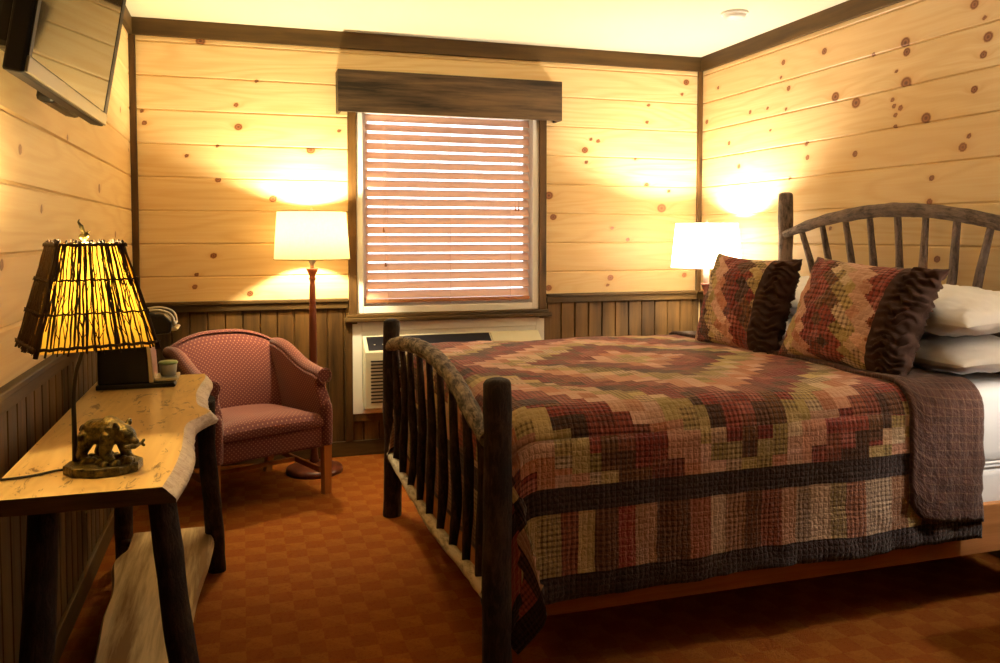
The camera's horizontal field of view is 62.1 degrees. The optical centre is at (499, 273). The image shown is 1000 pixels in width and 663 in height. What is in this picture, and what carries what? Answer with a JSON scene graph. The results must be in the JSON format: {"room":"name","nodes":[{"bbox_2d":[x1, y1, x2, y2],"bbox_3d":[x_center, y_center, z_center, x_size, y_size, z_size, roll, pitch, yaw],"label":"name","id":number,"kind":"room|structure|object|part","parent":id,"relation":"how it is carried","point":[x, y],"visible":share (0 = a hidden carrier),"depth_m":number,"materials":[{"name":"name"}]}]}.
{"room":"hotel room","nodes":[
{"label":"hotel room","id":0,"kind":"room"},
{"bbox_2d":[0,24,132,662],"bbox_3d":[-1.169,-0.010,1.673,0.120,2.440,6.027,-1,3,-17],"label":"wall","id":1,"kind":"structure","parent":0,"point":[57,170],"depth_m":2.45,"materials":[{"name":"brown wood"}]},
{"bbox_2d":[0,352,79,415],"bbox_3d":[-1.097,0.315,1.711,0.030,0.058,5.787,-1,3,-17],"label":"trim","id":2,"kind":"structure","parent":1,"relation":"attached to","point":[20,387],"depth_m":2.21,"materials":[{"name":"brown wood"}]},
{"bbox_2d":[0,0,125,125],"bbox_3d":[-1.096,-0.668,2.049,0.259,0.497,0.863,-1,3,-17],"label":"television","id":3,"kind":"object","parent":1,"relation":"attached to","point":[65,50],"visible":1,"depth_m":1.96,"materials":[{"name":"black plastic"}]},
{"bbox_2d":[54,508,113,662],"bbox_3d":[-1.101,1.164,1.741,0.016,0.088,5.771,-1,3,-17],"label":"baseboard","id":4,"kind":"structure","parent":1,"relation":"attached to","point":[68,619],"depth_m":2.88,"materials":[{"name":"brown wood"}]},
{"bbox_2d":[122,6,131,33],"bbox_3d":[-1.099,-1.183,1.630,0.020,0.092,5.767,-1,3,-17],"label":"trim","id":5,"kind":"structure","parent":1,"relation":"attached to","point":[127,21],"depth_m":4.25,"materials":[{"name":"brown wood"}]},
{"bbox_2d":[128,35,699,441],"bbox_3d":[-0.344,-0.166,5.019,3.684,2.440,0.120,-1,3,-17],"label":"wall","id":6,"kind":"structure","parent":0,"point":[232,135],"depth_m":4.73,"materials":[{"name":"brown wood"}]},
{"bbox_2d":[128,34,139,285],"bbox_3d":[-1.951,-0.554,4.428,0.034,1.425,0.018,-1,3,-17],"label":"trim","id":7,"kind":"structure","parent":6,"relation":"attached to","point":[131,37],"depth_m":4.42,"materials":[{"name":"brown wood"}]},
{"bbox_2d":[146,298,347,312],"bbox_3d":[-1.407,0.179,4.625,1.110,0.058,0.030,-1,3,-17],"label":"trim","id":8,"kind":"structure","parent":6,"relation":"attached to","point":[327,303],"depth_m":4.62,"materials":[{"name":"brown wood"}]},
{"bbox_2d":[194,438,384,467],"bbox_3d":[-0.323,1.012,5.009,3.412,0.088,0.016,-1,3,-17],"label":"baseboard","id":9,"kind":"structure","parent":6,"relation":"attached to","point":[369,446],"depth_m":4.82,"materials":[{"name":"brown wood"}]},
{"bbox_2d":[131,16,700,71],"bbox_3d":[-0.323,-1.336,4.897,3.444,0.092,0.020,-1,3,-17],"label":"trim","id":10,"kind":"structure","parent":6,"relation":"attached to","point":[145,26],"depth_m":4.81,"materials":[{"name":"brown wood"}]},
{"bbox_2d":[344,316,550,441],"bbox_3d":[-0.292,0.621,4.998,1.270,0.694,0.020,-1,3,-17],"label":"trim","id":11,"kind":"structure","parent":6,"relation":"attached to","point":[350,417],"depth_m":4.81,"materials":[{"name":"brown wood"}]},
{"bbox_2d":[344,112,551,323],"bbox_3d":[-0.305,-0.393,4.981,1.268,1.353,0.155,-1,3,-17],"label":"window","id":12,"kind":"structure","parent":6,"relation":"in","point":[359,310],"depth_m":4.97,"materials":[{"name":"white wood"}]},
{"bbox_2d":[363,113,529,303],"bbox_3d":[-0.301,-0.402,4.970,1.014,1.151,0.068,-1,3,-17],"label":"blind","id":13,"kind":"object","parent":12,"relation":"attached to","point":[388,296],"visible":0.94,"depth_m":4.97,"materials":[{"name":"white plastic"}]},
{"bbox_3d":[-0.676,-0.604,4.814,0.005,0.675,0.002,1,3,28],"label":"pull cord","id":14,"kind":"part","parent":13,"relation":"part of","materials":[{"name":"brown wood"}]},
{"bbox_3d":[-0.666,-0.505,4.822,0.005,0.875,0.002,1,3,28],"label":"pull cord","id":15,"kind":"part","parent":13,"relation":"part of","materials":[{"name":"white fabric"}]},
{"bbox_3d":[-0.663,-0.398,4.864,0.002,1.113,0.054,-1,3,-17],"label":"ladder cord","id":16,"kind":"part","parent":13,"relation":"part of","materials":[{"name":"white fabric"}]},
{"bbox_3d":[-0.304,-0.955,4.951,1.014,0.043,0.053,-1,3,-17],"label":"head rail","id":17,"kind":"part","parent":13,"relation":"part of","materials":[{"name":"white plastic"}]},
{"bbox_3d":[-0.304,0.154,5.003,1.006,0.022,0.050,-1,3,-17],"label":"rail","id":18,"kind":"part","parent":13,"relation":"part of","materials":[{"name":"brown wood"}]},
{"bbox_3d":[-0.303,-0.403,4.975,0.002,1.113,0.054,-1,3,-17],"label":"ladder cord","id":19,"kind":"part","parent":13,"relation":"part of","materials":[{"name":"white fabric"}]},
{"bbox_3d":[0.057,-0.408,5.087,0.002,1.113,0.054,-1,3,-17],"label":"ladder cord","id":20,"kind":"part","parent":13,"relation":"part of","materials":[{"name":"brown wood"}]},
{"bbox_3d":[-0.290,0.251,4.963,1.268,0.044,0.055,-1,3,-17],"label":"sill","id":21,"kind":"part","parent":12,"relation":"part of","materials":[{"name":"brown wood"}]},
{"bbox_2d":[352,317,543,413],"bbox_3d":[-0.292,0.542,4.993,1.180,0.537,0.022,-1,3,-17],"label":"trim","id":22,"kind":"structure","parent":6,"relation":"attached to","point":[361,329],"depth_m":4.93,"materials":[{"name":"white plastic"}]},
{"bbox_2d":[335,69,561,122],"bbox_3d":[-0.280,-1.035,4.875,1.340,0.235,0.115,-1,3,-17],"label":"window valance","id":23,"kind":"object","parent":6,"relation":"attached to","point":[362,91],"visible":1,"depth_m":4.81,"materials":[{"name":"brown wood"}]},
{"bbox_2d":[362,330,541,409],"bbox_3d":[-0.264,0.565,4.928,1.082,0.413,0.123,-1,3,-17],"label":"air conditioner","id":24,"kind":"object","parent":6,"relation":"attached to","point":[372,345],"visible":0.35,"depth_m":4.79,"materials":[{"name":"beige plastic"}]},
{"bbox_2d":[371,360,382,402],"bbox_3d":[-0.577,0.615,4.772,0.330,0.242,0.007,-1,3,-17],"label":"grille","id":25,"kind":"object","parent":24,"relation":"attached to","point":[376,365],"depth_m":4.73,"materials":[{"name":"beige plastic"}]},
{"bbox_2d":[546,290,697,302],"bbox_3d":[0.792,0.147,5.308,1.052,0.058,0.030,-1,3,-17],"label":"trim","id":26,"kind":"structure","parent":6,"relation":"attached to","point":[685,294],"depth_m":5.29,"materials":[{"name":"brown wood"}]},
{"bbox_2d":[695,72,702,289],"bbox_3d":[1.305,-0.602,5.439,0.034,1.425,0.018,-1,3,-17],"label":"trim","id":27,"kind":"structure","parent":6,"relation":"attached to","point":[700,74],"depth_m":5.42,"materials":[{"name":"brown wood"}]},
{"bbox_2d":[126,0,847,56],"bbox_3d":[0.533,-1.303,2.142,3.684,0.100,6.027,-1,3,-17],"label":"ceiling","id":28,"kind":"structure","parent":0,"point":[692,28],"depth_m":4.42,"materials":[{"name":"paint"}]},
{"bbox_2d":[721,9,748,20],"bbox_3d":[1.218,-1.337,4.311,0.140,0.034,0.140,-1,3,-17],"label":"smoke detector","id":29,"kind":"object","parent":28,"relation":"attached to","point":[734,14],"visible":1,"depth_m":4.27,"materials":[{"name":"white plastic"}]},
{"bbox_3d":[1.218,-1.348,4.310,0.140,0.012,0.140,-1,3,-17],"label":"plate","id":30,"kind":"part","parent":29,"relation":"part of","materials":[{"name":"white plastic"}]},
{"bbox_2d":[58,453,999,662],"bbox_3d":[0.533,1.234,2.261,3.684,0.100,6.027,-1,3,-17],"label":"floor","id":31,"kind":"structure","parent":0,"point":[311,575],"depth_m":2.90,"materials":[{"name":"orange carpet"}]},
{"bbox_2d":[0,374,225,662],"bbox_3d":[-1.066,0.799,2.503,0.442,0.774,1.636,-1,3,-17],"label":"desk","id":32,"kind":"object","parent":31,"relation":"on","point":[159,574],"visible":0.84,"depth_m":2.07,"materials":[{"name":"brown wood"}]},
{"bbox_3d":[-0.999,0.851,1.781,0.069,0.718,0.129,1,3,19],"label":"leg","id":33,"kind":"part","parent":32,"relation":"part of","materials":[{"name":"brown wood"}]},
{"bbox_2d":[0,219,160,480],"bbox_3d":[-0.939,0.161,1.837,0.298,0.563,0.251,-2,3,-38],"label":"lamp","id":34,"kind":"object","parent":32,"relation":"on","point":[85,296],"visible":1,"depth_m":1.79,"materials":[{"name":"brown metal"}]},
{"bbox_3d":[-1.014,0.439,1.816,0.138,0.008,0.017,-2,3,-37],"label":"cord","id":35,"kind":"part","parent":34,"relation":"part of","materials":[{"name":"black plastic"}]},
{"bbox_3d":[-0.939,0.234,1.857,0.046,0.384,0.013,0,3,7],"label":"stem","id":36,"kind":"part","parent":34,"relation":"part of","materials":[{"name":"metal"}]},
{"bbox_3d":[-0.921,0.046,1.846,0.237,0.227,0.237,-2,3,-38],"label":"lamp shade","id":37,"kind":"part","parent":34,"relation":"part of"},
{"bbox_3d":[-1.385,0.792,3.045,0.067,0.739,0.415,-1,3,-23],"label":"leg","id":38,"kind":"part","parent":32,"relation":"part of","materials":[{"name":"brown wood"}]},
{"bbox_2d":[96,306,180,390],"bbox_3d":[-1.268,0.257,2.920,0.263,0.271,0.164,-1,3,-17],"label":"coffee maker","id":39,"kind":"object","parent":32,"relation":"on","point":[131,368],"visible":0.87,"depth_m":2.85,"materials":[{"name":"black plastic"}]},
{"bbox_3d":[-1.230,0.287,2.933,0.025,0.173,0.158,-1,3,-17],"label":"trim","id":40,"kind":"part","parent":39,"relation":"part of","materials":[{"name":"silver metal"}]},
{"bbox_3d":[-1.200,0.151,2.936,0.106,0.062,0.121,-1,3,-17],"label":"lid handle","id":41,"kind":"part","parent":39,"relation":"part of","materials":[{"name":"silver metal"}]},
{"bbox_2d":[155,372,179,381],"bbox_3d":[-1.181,0.367,2.952,0.076,0.013,0.120,-1,3,-17],"label":"drip tray","id":42,"kind":"object","parent":39,"relation":"on","point":[158,378],"depth_m":2.90,"materials":[{"name":"silver metal"}]},
{"bbox_2d":[158,360,177,375],"bbox_3d":[-1.179,0.335,2.951,0.066,0.050,0.066,-1,3,-17],"label":"paper cup","id":43,"kind":"object","parent":39,"relation":"on","point":[167,367],"visible":1,"depth_m":2.93,"materials":[{"name":"white paper"}]},
{"bbox_3d":[-1.179,0.315,2.950,0.066,0.009,0.066,-1,3,-17],"label":"lid","id":44,"kind":"part","parent":43,"relation":"part of","materials":[{"name":"white plastic"}]},
{"bbox_3d":[-1.182,0.193,2.944,0.083,0.012,0.130,-1,3,-17],"label":"spout plate","id":45,"kind":"part","parent":39,"relation":"part of","materials":[{"name":"silver metal"}]},
{"bbox_2d":[94,526,213,662],"bbox_3d":[-1.038,1.017,2.466,0.325,0.030,1.430,-1,3,-17],"label":"shelf","id":46,"kind":"object","parent":32,"relation":"attached to","point":[131,629],"depth_m":2.56,"materials":[{"name":"brown wood"}]},
{"bbox_3d":[-0.712,0.846,1.870,0.162,0.720,0.069,1,3,18],"label":"leg","id":47,"kind":"part","parent":32,"relation":"part of","materials":[{"name":"brown wood"}]},
{"bbox_3d":[-1.062,0.790,3.050,0.072,0.734,0.315,-1,3,-11],"label":"leg","id":48,"kind":"part","parent":32,"relation":"part of","materials":[{"name":"brown wood"}]},
{"bbox_2d":[162,329,332,493],"bbox_3d":[-1.275,0.701,4.170,0.648,0.787,0.682,-2,4,-41],"label":"upholstered armchair","id":49,"kind":"object","parent":31,"relation":"on","point":[271,400],"visible":0.73,"depth_m":4.19,"materials":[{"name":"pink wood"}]},
{"bbox_3d":[-1.470,0.633,3.973,0.062,0.452,0.598,-2,4,-41],"label":"arm","id":50,"kind":"part","parent":49,"relation":"part of","materials":[{"name":"red fabric"}]},
{"bbox_3d":[-1.297,0.988,3.774,0.044,0.250,0.044,-2,4,-41],"label":"leg","id":51,"kind":"part","parent":49,"relation":"part of","materials":[{"name":"brown wood"}]},
{"bbox_3d":[-1.411,0.519,4.321,0.583,0.437,0.262,-2,4,-41],"label":"backrest","id":52,"kind":"part","parent":49,"relation":"part of","materials":[{"name":"red fabric"}]},
{"bbox_3d":[-1.249,0.797,4.144,0.602,0.122,0.558,-2,4,-41],"label":"seat frame","id":53,"kind":"part","parent":49,"relation":"part of","materials":[{"name":"red fabric"}]},
{"bbox_3d":[-1.246,0.944,4.516,0.054,0.270,0.093,-2,4,-41],"label":"leg","id":54,"kind":"part","parent":49,"relation":"part of","materials":[{"name":"brown wood"}]},
{"bbox_2d":[221,404,332,442],"bbox_3d":[-1.235,0.709,4.123,0.606,0.085,0.539,-2,4,-41],"label":"seat cushion","id":55,"kind":"object","parent":49,"relation":"on","point":[240,423],"depth_m":3.99,"materials":[{"name":"pink fabric"}]},
{"bbox_3d":[-1.054,0.616,4.329,0.062,0.452,0.598,-2,4,-41],"label":"arm","id":56,"kind":"part","parent":49,"relation":"part of","materials":[{"name":"red fabric"}]},
{"bbox_3d":[-0.867,0.971,4.142,0.044,0.250,0.044,-2,4,-41],"label":"leg","id":57,"kind":"part","parent":49,"relation":"part of","materials":[{"name":"brown wood"}]},
{"bbox_2d":[273,208,349,479],"bbox_3d":[-1.011,0.362,4.488,0.406,1.434,0.406,-1,3,-17],"label":"floor lamp","id":58,"kind":"object","parent":31,"relation":"on","point":[311,235],"visible":0.91,"depth_m":4.32,"materials":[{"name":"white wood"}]},
{"bbox_3d":[-1.011,-0.205,4.462,0.406,0.259,0.406,-1,3,-17],"label":"lamp shade","id":59,"kind":"part","parent":58,"relation":"part of","materials":[{"name":"fabric"}]},
{"bbox_2d":[309,261,315,267],"bbox_3d":[-1.011,-0.074,4.468,0.038,0.092,0.038,-1,3,-17],"label":"socket","id":60,"kind":"object","parent":58,"relation":"attached to","point":[312,263],"depth_m":4.46,"materials":[{"name":"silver metal"}]},
{"bbox_2d":[382,192,999,662],"bbox_3d":[0.756,0.385,3.320,2.220,1.529,1.795,-1,3,-17],"label":"bed","id":61,"kind":"object","parent":31,"relation":"on","point":[488,566],"visible":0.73,"depth_m":2.75,"materials":[{"name":"brown wood"}]},
{"bbox_3d":[-0.494,0.666,3.798,0.088,0.921,0.086,-1,3,-17],"label":"post","id":62,"kind":"part","parent":61,"relation":"part of","materials":[{"name":"brown wood"}]},
{"bbox_3d":[-0.261,0.343,2.990,0.081,0.180,1.609,-1,3,-17],"label":"rail","id":63,"kind":"part","parent":61,"relation":"part of","materials":[{"name":"brown wood"}]},
{"bbox_3d":[-0.261,0.869,3.018,0.047,0.079,1.607,-1,3,-17],"label":"rail","id":64,"kind":"part","parent":61,"relation":"part of","materials":[{"name":"brown wood"}]},
{"bbox_3d":[-0.007,0.739,2.229,0.087,0.922,0.089,-1,3,-17],"label":"post","id":65,"kind":"part","parent":61,"relation":"part of","materials":[{"name":"brown wood"}]},
{"bbox_3d":[1.519,0.333,4.447,0.091,1.529,0.093,-1,3,-17],"label":"post","id":66,"kind":"part","parent":61,"relation":"part of","materials":[{"name":"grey wood"}]},
{"bbox_3d":[1.757,-0.203,3.613,0.066,0.218,1.651,-1,3,-17],"label":"rail","id":67,"kind":"part","parent":61,"relation":"part of","materials":[{"name":"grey wood"}]},
{"bbox_2d":[982,463,999,501],"bbox_3d":[0.765,0.765,3.330,2.015,0.237,1.424,-1,3,-17],"label":"box spring","id":68,"kind":"object","parent":61,"relation":"on","point":[991,472],"visible":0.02,"depth_m":2.88,"materials":[{"name":"white fabric"}]},
{"bbox_2d":[928,370,999,464],"bbox_3d":[0.768,0.504,3.318,2.022,0.285,1.452,-1,3,-17],"label":"mattress","id":69,"kind":"object","parent":68,"relation":"on","point":[988,384],"visible":0.02,"depth_m":2.86,"materials":[{"name":"white fabric"}]},
{"bbox_2d":[387,331,984,654],"bbox_3d":[0.538,0.653,3.254,1.716,0.694,1.676,-1,3,-17],"label":"patchwork quilt","id":70,"kind":"object","parent":69,"relation":"on","point":[639,462],"visible":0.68,"depth_m":2.53,"materials":[{"name":"fabric"}]},
{"bbox_2d":[695,253,802,353],"bbox_3d":[1.052,0.130,3.566,0.217,0.426,0.537,-1,3,-20],"label":"patchwork pillow","id":71,"kind":"object","parent":70,"relation":"on","point":[746,304],"visible":0.94,"depth_m":3.44,"materials":[{"name":"fabric"}]},
{"bbox_2d":[778,257,949,375],"bbox_3d":[1.309,0.154,3.043,0.258,0.417,0.617,-1,3,-25],"label":"patchwork pillow","id":72,"kind":"object","parent":70,"relation":"on","point":[860,316],"visible":0.98,"depth_m":2.92,"materials":[{"name":"fabric"}]},
{"bbox_2d":[782,315,793,338],"bbox_3d":[1.422,0.246,3.882,0.480,0.149,0.700,-1,3,-17],"label":"pillow","id":73,"kind":"object","parent":69,"relation":"on","point":[789,316],"visible":0.02,"depth_m":3.69,"materials":[{"name":"fabric"}]},
{"bbox_2d":[789,276,808,314],"bbox_3d":[1.425,0.100,3.865,0.468,0.173,0.680,-1,3,-17],"label":"pillow","id":74,"kind":"object","parent":73,"relation":"on","point":[803,280],"visible":0.07,"depth_m":3.65,"materials":[{"name":"fabric"}]},
{"bbox_2d":[913,333,999,374],"bbox_3d":[1.650,0.279,3.147,0.480,0.154,0.720,-1,3,-17],"label":"pillow","id":75,"kind":"object","parent":69,"relation":"on","point":[966,354],"visible":0.41,"depth_m":2.86,"materials":[{"name":"fabric"}]},
{"bbox_2d":[923,284,999,336],"bbox_3d":[1.653,0.133,3.131,0.479,0.180,0.720,-1,3,-17],"label":"pillow","id":76,"kind":"object","parent":75,"relation":"on","point":[959,311],"visible":0.49,"depth_m":2.85,"materials":[{"name":"fabric"}]},
{"bbox_3d":[1.167,0.751,4.885,0.505,0.620,0.490,-1,3,-17],"label":"bedside table","id":77,"kind":"object","parent":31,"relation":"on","visible":0},
{"bbox_2d":[671,220,740,300],"bbox_3d":[1.222,0.061,4.922,0.416,0.756,0.416,-1,3,-17],"label":"table lamp","id":78,"kind":"object","parent":77,"relation":"on","point":[696,245],"visible":0.7,"depth_m":4.75,"materials":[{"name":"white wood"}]},
{"bbox_3d":[1.222,0.229,4.930,0.066,0.340,0.066,-1,3,-17],"label":"stem","id":79,"kind":"part","parent":78,"relation":"part of","materials":[{"name":"brown wood"}]},
{"bbox_2d":[703,269,708,283],"bbox_3d":[1.222,0.009,4.920,0.038,0.100,0.038,-1,3,-17],"label":"socket","id":80,"kind":"object","parent":78,"relation":"attached to","point":[705,271],"depth_m":4.91,"materials":[{"name":"white plastic"}]},
{"bbox_3d":[1.222,-0.166,4.912,0.416,0.265,0.416,-1,3,-17],"label":"lamp shade","id":81,"kind":"part","parent":78,"relation":"part of","materials":[{"name":"white fabric"}]},
{"bbox_2d":[700,0,999,374],"bbox_3d":[2.234,-0.059,2.730,0.120,2.440,6.027,-1,3,-17],"label":"wall","id":82,"kind":"structure","parent":0,"point":[899,102],"depth_m":4.00,"materials":[{"name":"brown wood"}]},
{"bbox_2d":[697,290,703,299],"bbox_3d":[2.163,0.268,2.723,0.030,0.058,5.787,-1,3,-17],"label":"trim","id":83,"kind":"structure","parent":82,"relation":"attached to","point":[700,295],"depth_m":5.44,"materials":[{"name":"brown wood"}]},
{"bbox_2d":[701,0,904,71],"bbox_3d":[2.171,-1.230,2.645,0.020,0.092,5.767,-1,3,-17],"label":"trim","id":84,"kind":"structure","parent":82,"relation":"attached to","point":[850,9],"depth_m":4.46,"materials":[{"name":"brown wood"}]},
{"bbox_2d":[987,550,999,557],"bbox_3d":[2.172,1.117,2.757,0.016,0.088,5.771,-1,3,-17],"label":"baseboard","id":85,"kind":"structure","parent":82,"relation":"attached to","point":[995,553],"depth_m":3.33,"materials":[{"name":"brown wood"}]}
]}

